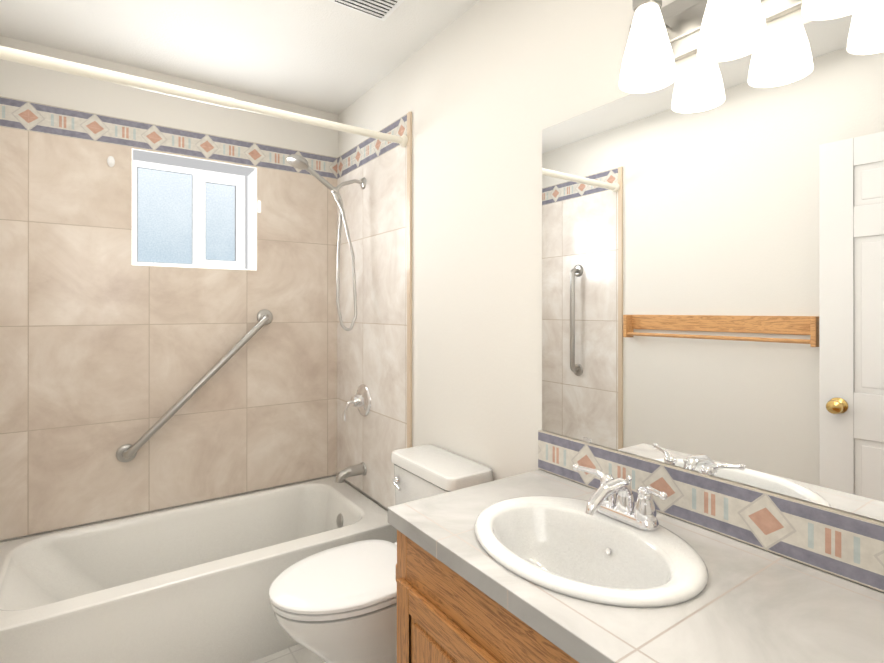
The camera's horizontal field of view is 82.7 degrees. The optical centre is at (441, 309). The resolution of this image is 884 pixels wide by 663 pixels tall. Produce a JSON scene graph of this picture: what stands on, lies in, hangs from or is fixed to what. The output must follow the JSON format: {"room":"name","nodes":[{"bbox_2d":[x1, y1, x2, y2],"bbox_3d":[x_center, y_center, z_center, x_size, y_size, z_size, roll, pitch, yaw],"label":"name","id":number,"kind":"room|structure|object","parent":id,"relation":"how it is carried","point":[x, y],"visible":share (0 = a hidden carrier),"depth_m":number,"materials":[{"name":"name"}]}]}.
{"room":"bathroom","nodes":[
{"label":"bathroom","id":0,"kind":"room"},
{"bbox_2d":[0,35,337,541],"bbox_3d":[-1.300,0.101,2.584,1.520,2.460,0.260,0,0,-35],"label":"wall","id":1,"kind":"structure","parent":0,"point":[24,82],"depth_m":2.39,"materials":[{"name":"white paint"}]},
{"bbox_2d":[0,96,336,539],"bbox_3d":[-1.222,0.037,2.471,1.520,1.822,0.012,0,0,-35],"label":"wall tile","id":2,"kind":"structure","parent":1,"relation":"attached to","point":[108,349],"depth_m":2.33,"materials":[{"name":"beige tile"}]},
{"bbox_2d":[107,156,114,166],"bbox_3d":[-1.494,-0.669,2.268,0.030,0.050,0.022,0,0,-35],"label":"hook","id":3,"kind":"object","parent":2,"relation":"attached to","point":[111,161],"visible":1,"depth_m":2.27,"materials":[{"name":"white plastic"}]},
{"bbox_2d":[116,309,272,461],"bbox_3d":[-1.173,0.351,2.453,0.702,0.702,0.074,0,0,-35],"label":"grab rail","id":4,"kind":"object","parent":2,"relation":"attached to","point":[126,453],"visible":1,"depth_m":2.40,"materials":[{"name":"silver metal"}]},
{"bbox_2d":[132,148,260,270],"bbox_3d":[-1.255,-0.474,2.569,0.576,0.540,0.245,0,0,-35],"label":"window","id":5,"kind":"structure","parent":1,"relation":"in","point":[188,212],"depth_m":2.63,"materials":[{"name":"white plastic"}]},
{"bbox_2d":[0,0,478,114],"bbox_3d":[-0.299,-1.181,0.689,2.220,0.100,4.200,0,0,-35],"label":"ceiling","id":6,"kind":"structure","parent":0,"point":[328,56],"depth_m":2.09,"materials":[{"name":"white paint"}]},
{"bbox_2d":[328,0,404,20],"bbox_3d":[-0.259,-1.118,1.796,0.230,0.022,0.210,0,0,-35],"label":"fan","id":7,"kind":"object","parent":6,"relation":"attached to","point":[383,10],"visible":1,"depth_m":1.84,"materials":[{"name":"white plastic"}]},
{"bbox_2d":[250,644,325,662],"bbox_3d":[-0.299,1.379,0.685,2.220,0.100,4.200,0,0,-35],"label":"floor","id":8,"kind":"structure","parent":0,"point":[298,653],"depth_m":1.92,"materials":[{"name":"tile"}]},
{"bbox_2d":[0,476,396,662],"bbox_3d":[-1.005,1.141,2.154,1.488,0.380,0.751,0,0,-35],"label":"bathtub","id":9,"kind":"object","parent":8,"relation":"on","point":[192,583],"visible":0.73,"depth_m":1.95,"materials":[{"name":"ceramic"}]},
{"bbox_2d":[269,445,492,662],"bbox_3d":[-0.224,0.943,1.721,0.715,0.774,0.420,0,0,-35],"label":"toilet","id":10,"kind":"object","parent":8,"relation":"on","point":[338,604],"visible":0.65,"depth_m":1.58,"materials":[{"name":"ceramic"}]},
{"bbox_2d":[388,464,883,662],"bbox_3d":[0.355,0.855,1.030,0.544,0.948,1.114,0,0,-35],"label":"bathroom vanity","id":11,"kind":"object","parent":8,"relation":"on","point":[539,566],"visible":1,"depth_m":0.97,"materials":[{"name":"white tile"}]},
{"bbox_2d":[475,496,708,607],"bbox_3d":[0.295,0.556,1.075,0.412,0.147,0.506,0,0,-35],"label":"sink","id":12,"kind":"object","parent":11,"relation":"in","point":[565,555],"depth_m":1.09,"materials":[{"name":"ceramic"}]},
{"bbox_2d":[572,464,667,530],"bbox_3d":[0.381,0.432,1.135,0.161,0.102,0.249,0,0,-35],"label":"faucet","id":13,"kind":"object","parent":11,"relation":"on","point":[619,511],"depth_m":1.13,"materials":[{"name":"silver metal"}]},
{"bbox_2d":[338,0,882,521],"bbox_3d":[0.198,0.100,1.835,0.100,2.460,2.870,0,0,-35],"label":"wall","id":14,"kind":"structure","parent":0,"point":[484,92],"depth_m":1.79,"materials":[{"name":"white paint"}]},
{"bbox_2d":[337,114,406,508],"bbox_3d":[-0.375,0.229,2.569,0.012,2.205,0.788,0,0,-35],"label":"wall tile","id":15,"kind":"structure","parent":14,"relation":"attached to","point":[372,350],"depth_m":2.50,"materials":[{"name":"beige tile"}]},
{"bbox_2d":[287,154,370,482],"bbox_3d":[-0.566,0.068,2.487,0.398,1.612,0.174,0,0,-35],"label":"shower","id":16,"kind":"object","parent":15,"relation":"attached to","point":[360,400],"visible":1,"depth_m":2.51,"materials":[{"name":"silver metal"}]},
{"bbox_2d":[407,111,411,447],"bbox_3d":[-0.145,0.227,2.232,0.014,2.207,0.028,0,0,-35],"label":"trim","id":17,"kind":"structure","parent":14,"relation":"attached to","point":[409,282],"depth_m":2.22,"materials":[{"name":"beige wood"}]},
{"bbox_2d":[538,430,883,591],"bbox_3d":[0.599,0.437,1.149,0.015,0.120,1.033,0,0,-35],"label":"backsplash","id":18,"kind":"structure","parent":14,"relation":"attached to","point":[845,545],"depth_m":1.07,"materials":[{"name":"multicoloured tile"}]},
{"bbox_2d":[542,0,883,521],"bbox_3d":[0.603,-0.089,1.149,0.009,0.943,1.019,0,0,-35],"label":"mirror","id":19,"kind":"object","parent":14,"relation":"attached to","point":[712,268],"visible":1,"depth_m":1.09,"materials":[{"name":"clear glass"}]},
{"bbox_2d":[619,0,879,92],"bbox_3d":[0.596,-0.628,1.012,0.175,0.215,0.600,0,0,-35],"label":"sconce","id":20,"kind":"object","parent":14,"relation":"attached to","point":[662,41],"visible":1,"depth_m":1.09,"materials":[{"name":"white glass"}]},
{"bbox_3d":[-1.137,0.099,0.918,0.100,2.460,2.870,0,0,-35],"label":"wall","id":21,"kind":"structure","parent":0,"visible":0},
{"bbox_3d":[-1.617,0.227,1.715,0.012,2.205,0.788,0,0,-35],"label":"wall tile","id":22,"kind":"structure","parent":21,"relation":"attached to","visible":0},
{"bbox_2d":[0,46,407,146],"bbox_3d":[-0.781,-0.755,1.831,1.494,0.058,0.058,0,0,-35],"label":"curtain rod","id":23,"kind":"object","parent":22,"relation":"attached to","point":[47,62],"visible":0.98,"depth_m":1.72,"materials":[{"name":"white metal"}]}
]}

